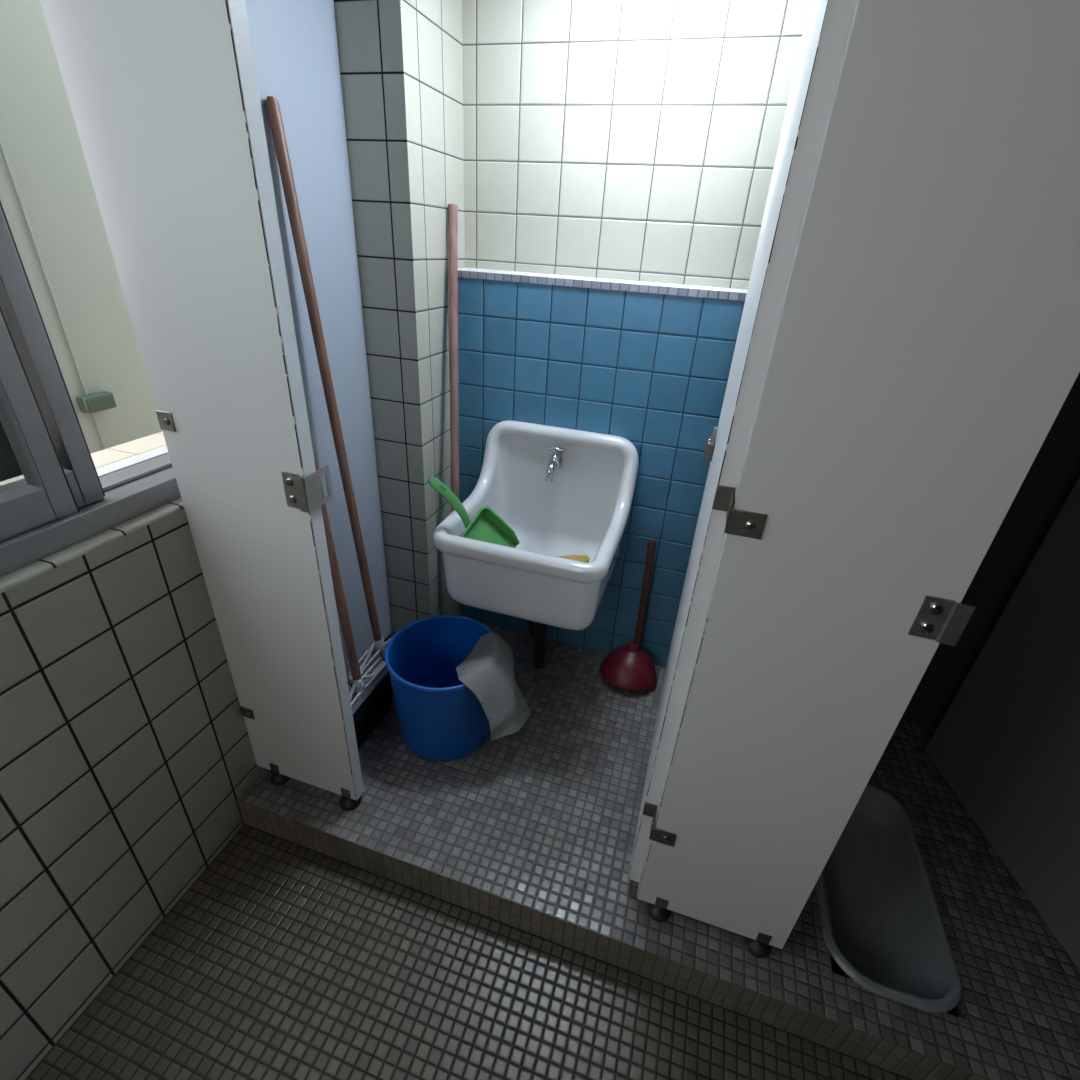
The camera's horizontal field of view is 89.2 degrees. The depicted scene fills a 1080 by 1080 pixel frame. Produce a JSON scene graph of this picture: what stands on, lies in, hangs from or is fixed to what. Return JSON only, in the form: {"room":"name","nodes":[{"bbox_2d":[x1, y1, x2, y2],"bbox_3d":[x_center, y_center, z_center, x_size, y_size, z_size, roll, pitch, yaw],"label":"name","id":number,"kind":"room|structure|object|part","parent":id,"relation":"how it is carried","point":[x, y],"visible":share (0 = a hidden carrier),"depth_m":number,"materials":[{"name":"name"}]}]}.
{"room":"public restroom","nodes":[
{"label":"public restroom","id":0,"kind":"room"},
{"bbox_2d":[0,509,264,1079],"bbox_3d":[-0.923,-0.187,0.540,0.198,2.610,3.400,11,30,14],"label":"wall","id":1,"kind":"structure","parent":0,"point":[127,757],"depth_m":1.03,"materials":[{"name":"beige tile"}]},
{"bbox_2d":[0,431,165,485],"bbox_3d":[-1.032,0.202,1.019,0.090,0.538,3.000,11,30,14],"label":"trim","id":2,"kind":"structure","parent":1,"relation":"attached to","point":[108,456],"depth_m":1.20,"materials":[{"name":"white tile"}]},
{"bbox_2d":[0,201,180,576],"bbox_3d":[-0.942,-0.366,0.393,0.169,1.158,1.903,11,30,14],"label":"window","id":3,"kind":"structure","parent":1,"relation":"in","point":[61,501],"depth_m":0.88,"materials":[{"name":"metal"}]},
{"bbox_3d":[-0.924,-0.301,0.284,0.024,1.076,0.968,11,30,14],"label":"sash","id":4,"kind":"part","parent":3,"relation":"part of","materials":[{"name":"metal"}]},
{"bbox_3d":[-0.933,-0.337,0.349,0.026,1.076,0.966,11,30,14],"label":"sash","id":5,"kind":"part","parent":3,"relation":"part of","materials":[{"name":"metal"}]},
{"bbox_3d":[-0.923,-0.363,0.388,0.130,1.158,1.903,11,30,14],"label":"frame","id":6,"kind":"part","parent":3,"relation":"part of","materials":[{"name":"metal"}]},
{"bbox_3d":[-1.034,0.105,0.673,0.040,0.038,1.900,11,30,14],"label":"drip rail","id":7,"kind":"part","parent":3,"relation":"part of","materials":[{"name":"white plastic"}]},
{"bbox_2d":[0,497,183,593],"bbox_3d":[-0.915,0.155,0.657,0.109,0.008,1.900,11,30,14],"label":"trim","id":8,"kind":"structure","parent":1,"relation":"attached to","point":[10,580],"depth_m":0.93,"materials":[{"name":"beige tile"}]},
{"bbox_2d":[245,0,391,680],"bbox_3d":[-0.578,-0.385,1.253,0.041,1.908,0.580,11,30,14],"label":"door","id":9,"kind":"structure","parent":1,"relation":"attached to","point":[294,42],"depth_m":1.27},
{"bbox_2d":[334,0,464,638],"bbox_3d":[-0.342,-0.792,1.546,0.194,2.450,0.414,11,30,14],"label":"wall","id":10,"kind":"structure","parent":0,"point":[401,61],"depth_m":1.39,"materials":[{"name":"beige tile"}]},
{"bbox_2d":[25,824,910,1079],"bbox_3d":[0.223,1.503,0.242,2.812,0.060,2.092,11,30,14],"label":"floor","id":11,"kind":"structure","parent":0,"point":[283,959],"depth_m":1.13,"materials":[{"name":"tile"}]},
{"bbox_2d":[237,623,1079,1079],"bbox_3d":[0.697,0.742,1.522,2.812,0.100,1.028,11,30,14],"label":"tiled floor","id":12,"kind":"structure","parent":0,"point":[532,830],"depth_m":1.30,"materials":[{"name":"grey tile"}]},
{"bbox_2d":[40,0,363,810],"bbox_3d":[-0.541,-0.208,0.977,0.309,1.950,0.073,11,30,14],"label":"partition panel","id":13,"kind":"object","parent":12,"relation":"on","point":[163,95],"visible":1,"depth_m":0.88,"materials":[{"name":"grey laminate"}]},
{"bbox_2d":[270,771,290,785],"bbox_3d":[-0.689,0.616,1.449,0.054,0.038,0.054,11,30,14],"label":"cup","id":14,"kind":"object","parent":13,"relation":"on","point":[277,778],"depth_m":1.44,"materials":[{"name":"metal"}]},
{"bbox_2d":[340,796,361,810],"bbox_3d":[-0.485,0.656,1.398,0.054,0.038,0.054,11,30,14],"label":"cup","id":15,"kind":"object","parent":13,"relation":"on","point":[347,803],"depth_m":1.38,"materials":[{"name":"metal"}]},
{"bbox_2d":[266,96,390,686],"bbox_3d":[-0.508,-0.164,1.369,0.118,1.500,0.187,11,30,14],"label":"mop","id":16,"kind":"object","parent":12,"relation":"on","point":[377,649],"visible":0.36,"depth_m":1.26,"materials":[{"name":"brown wood"}]},
{"bbox_2d":[373,638,384,655],"bbox_3d":[-0.488,0.323,1.661,0.034,0.059,0.033,11,30,14],"label":"socket","id":17,"kind":"object","parent":16,"relation":"attached to","point":[378,643],"depth_m":1.65,"materials":[{"name":"white metal"}]},
{"bbox_2d":[309,426,394,751],"bbox_3d":[-0.524,0.014,1.353,0.160,1.200,0.222,11,30,14],"label":"broom","id":18,"kind":"object","parent":12,"relation":"on","point":[370,693],"visible":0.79,"depth_m":1.50,"materials":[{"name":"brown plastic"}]},
{"bbox_3d":[-0.521,-0.067,1.309,0.024,1.015,0.174,-22,38,-39],"label":"handle","id":19,"kind":"part","parent":18,"relation":"part of","materials":[{"name":"brown wood"}]},
{"bbox_2d":[352,676,364,696],"bbox_3d":[-0.498,0.403,1.504,0.035,0.060,0.034,11,30,14],"label":"socket","id":20,"kind":"object","parent":18,"relation":"attached to","point":[358,685],"depth_m":1.49,"materials":[{"name":"white metal"}]},
{"bbox_2d":[385,615,493,761],"bbox_3d":[-0.272,0.427,1.571,0.315,0.296,0.315,11,30,14],"label":"bucket","id":21,"kind":"object","parent":12,"relation":"on","point":[440,719],"visible":0.8,"depth_m":1.52,"materials":[{"name":"blue plastic"}]},
{"bbox_2d":[456,632,530,740],"bbox_3d":[-0.135,0.395,1.495,0.223,0.182,0.210,19,32,25],"label":"cloth","id":22,"kind":"object","parent":21,"relation":"hanging from","point":[487,671],"visible":1,"depth_m":1.44,"materials":[{"name":"grey fabric"}]},
{"bbox_2d":[448,204,460,615],"bbox_3d":[-0.261,-0.245,1.692,0.027,1.364,0.216,0,29,-6],"label":"wooden pole","id":23,"kind":"object","parent":12,"relation":"on","point":[452,208],"visible":0.72,"depth_m":1.55,"materials":[{"name":"brown wood"}]},
{"bbox_2d":[600,540,656,690],"bbox_3d":[0.314,0.251,1.751,0.195,0.495,0.193,11,30,14],"label":"plunger","id":24,"kind":"object","parent":12,"relation":"on","point":[629,667],"visible":1,"depth_m":1.78,"materials":[{"name":"red rubber"}]},
{"bbox_2d":[600,641,656,690],"bbox_3d":[0.304,0.409,1.837,0.195,0.135,0.193,11,30,14],"label":"cup","id":25,"kind":"object","parent":24,"relation":"on","point":[629,667],"depth_m":1.79,"materials":[{"name":"red rubber"}]},
{"bbox_2d":[637,0,1079,958],"bbox_3d":[0.419,-0.011,0.726,0.316,1.950,0.054,11,30,14],"label":"partition panel","id":26,"kind":"object","parent":12,"relation":"on","point":[924,353],"visible":1,"depth_m":0.65,"materials":[{"name":"grey laminate"}]},
{"bbox_2d":[647,902,670,922],"bbox_3d":[0.265,0.807,1.209,0.054,0.038,0.054,11,30,14],"label":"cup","id":27,"kind":"object","parent":26,"relation":"on","point":[659,912],"depth_m":1.20,"materials":[{"name":"metal"}]},
{"bbox_2d":[745,937,770,958],"bbox_3d":[0.465,0.847,1.159,0.054,0.038,0.054,11,30,14],"label":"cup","id":28,"kind":"object","parent":26,"relation":"on","point":[759,947],"depth_m":1.15,"materials":[{"name":"metal"}]},
{"bbox_2d":[816,782,961,1012],"bbox_3d":[0.797,0.832,1.341,0.264,0.097,0.547,11,30,14],"label":"toilet","id":29,"kind":"object","parent":12,"relation":"on","point":[882,923],"visible":0.73,"depth_m":1.30,"materials":[{"name":"grey ceramic"}]},
{"bbox_3d":[1.544,0.215,0.443,0.785,1.950,0.054,11,30,14],"label":"partition panel","id":30,"kind":"object","parent":12,"relation":"on","visible":0},
{"bbox_2d":[925,477,1079,970],"bbox_3d":[1.195,-0.035,0.856,0.045,1.885,0.707,4,29,1],"label":"partition wall","id":31,"kind":"structure","parent":30,"relation":"attached to","point":[1007,744],"depth_m":1.27,"materials":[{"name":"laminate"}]},
{"bbox_2d":[458,0,1079,727],"bbox_3d":[1.081,-0.585,1.331,2.697,2.450,0.304,11,30,14],"label":"wall","id":32,"kind":"structure","parent":0,"point":[620,155],"depth_m":1.44,"materials":[{"name":"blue tile"}]},
{"bbox_2d":[433,420,638,629],"bbox_3d":[-0.005,-0.052,1.548,0.475,0.430,0.452,11,30,14],"label":"sink","id":33,"kind":"object","parent":32,"relation":"attached to","point":[585,508],"visible":0.95,"depth_m":1.60,"materials":[{"name":"white ceramic"}]},
{"bbox_2d":[428,477,519,547],"bbox_3d":[-0.170,-0.050,1.478,0.228,0.288,0.140,4,29,1],"label":"dustpan","id":34,"kind":"object","parent":33,"relation":"in","point":[486,525],"visible":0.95,"depth_m":1.52,"materials":[{"name":"green plastic"}]},
{"bbox_3d":[-0.227,-0.093,1.415,0.120,0.159,0.030,-11,32,-24],"label":"handle","id":35,"kind":"part","parent":34,"relation":"part of","materials":[{"name":"green plastic"}]},
{"bbox_2d":[527,620,546,668],"bbox_3d":[-0.007,0.257,1.826,0.040,0.379,0.088,-16,34,-32],"label":"drain pipe","id":36,"kind":"object","parent":33,"relation":"attached to","point":[538,630],"visible":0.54,"depth_m":1.85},
{"bbox_2d":[545,447,563,481],"bbox_3d":[0.043,-0.231,1.616,0.049,0.090,0.105,11,30,14],"label":"water tap","id":37,"kind":"object","parent":33,"relation":"attached to","point":[555,461],"visible":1,"depth_m":1.59,"materials":[{"name":"silver metal"}]},
{"bbox_3d":[0.033,-0.204,1.605,0.028,0.052,0.057,11,30,14],"label":"spout","id":38,"kind":"part","parent":37,"relation":"part of","materials":[{"name":"silver metal"}]},
{"bbox_3d":[0.046,-0.260,1.603,0.049,0.025,0.014,11,30,14],"label":"handle","id":39,"kind":"part","parent":37,"relation":"part of","materials":[{"name":"silver metal"}]},
{"bbox_2d":[556,555,589,561],"bbox_3d":[0.058,0.076,1.586,0.162,0.084,0.062,11,30,14],"label":"tool","id":40,"kind":"object","parent":33,"relation":"in","point":[583,558],"visible":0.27,"depth_m":1.56,"materials":[{"name":"yellow plastic"}]},
{"bbox_3d":[0.503,-0.504,1.117,0.053,2.450,1.085,11,30,14],"label":"wall","id":41,"kind":"structure","parent":0,"visible":0},
{"bbox_2d":[628,0,855,881],"bbox_3d":[0.367,-0.195,1.057,0.069,1.890,0.732,10,29,12],"label":"door","id":42,"kind":"structure","parent":41,"relation":"in","point":[827,23],"depth_m":0.76,"materials":[{"name":"grey laminate"}]},
{"bbox_3d":[0.418,-0.249,1.313,0.008,0.045,0.020,11,30,14],"label":"latch plate","id":43,"kind":"part","parent":42,"relation":"part of","materials":[{"name":"silver metal"}]},
{"label":"outside","id":44,"kind":"structure","parent":0,"visible":0},
{"bbox_2d":[0,0,161,481],"bbox_3d":[-1.494,-0.496,0.819,0.120,2.900,4.600,11,30,14],"label":"wall","id":45,"kind":"structure","parent":44,"point":[39,135],"depth_m":1.40,"materials":[{"name":"white paint"}]},
{"bbox_2d":[0,136,106,448],"bbox_3d":[-1.225,-1.069,1.168,0.006,2.000,0.006,11,30,14],"label":"cable","id":46,"kind":"object","parent":45,"relation":"attached to","point":[1,142],"visible":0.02,"depth_m":1.39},
{"bbox_2d":[76,391,116,413],"bbox_3d":[-1.251,-0.389,1.546,0.035,0.043,0.082,11,30,14],"label":"outlet box","id":47,"kind":"object","parent":45,"relation":"attached to","point":[95,402],"visible":1,"depth_m":1.53,"materials":[{"name":"green plastic"}]}
]}

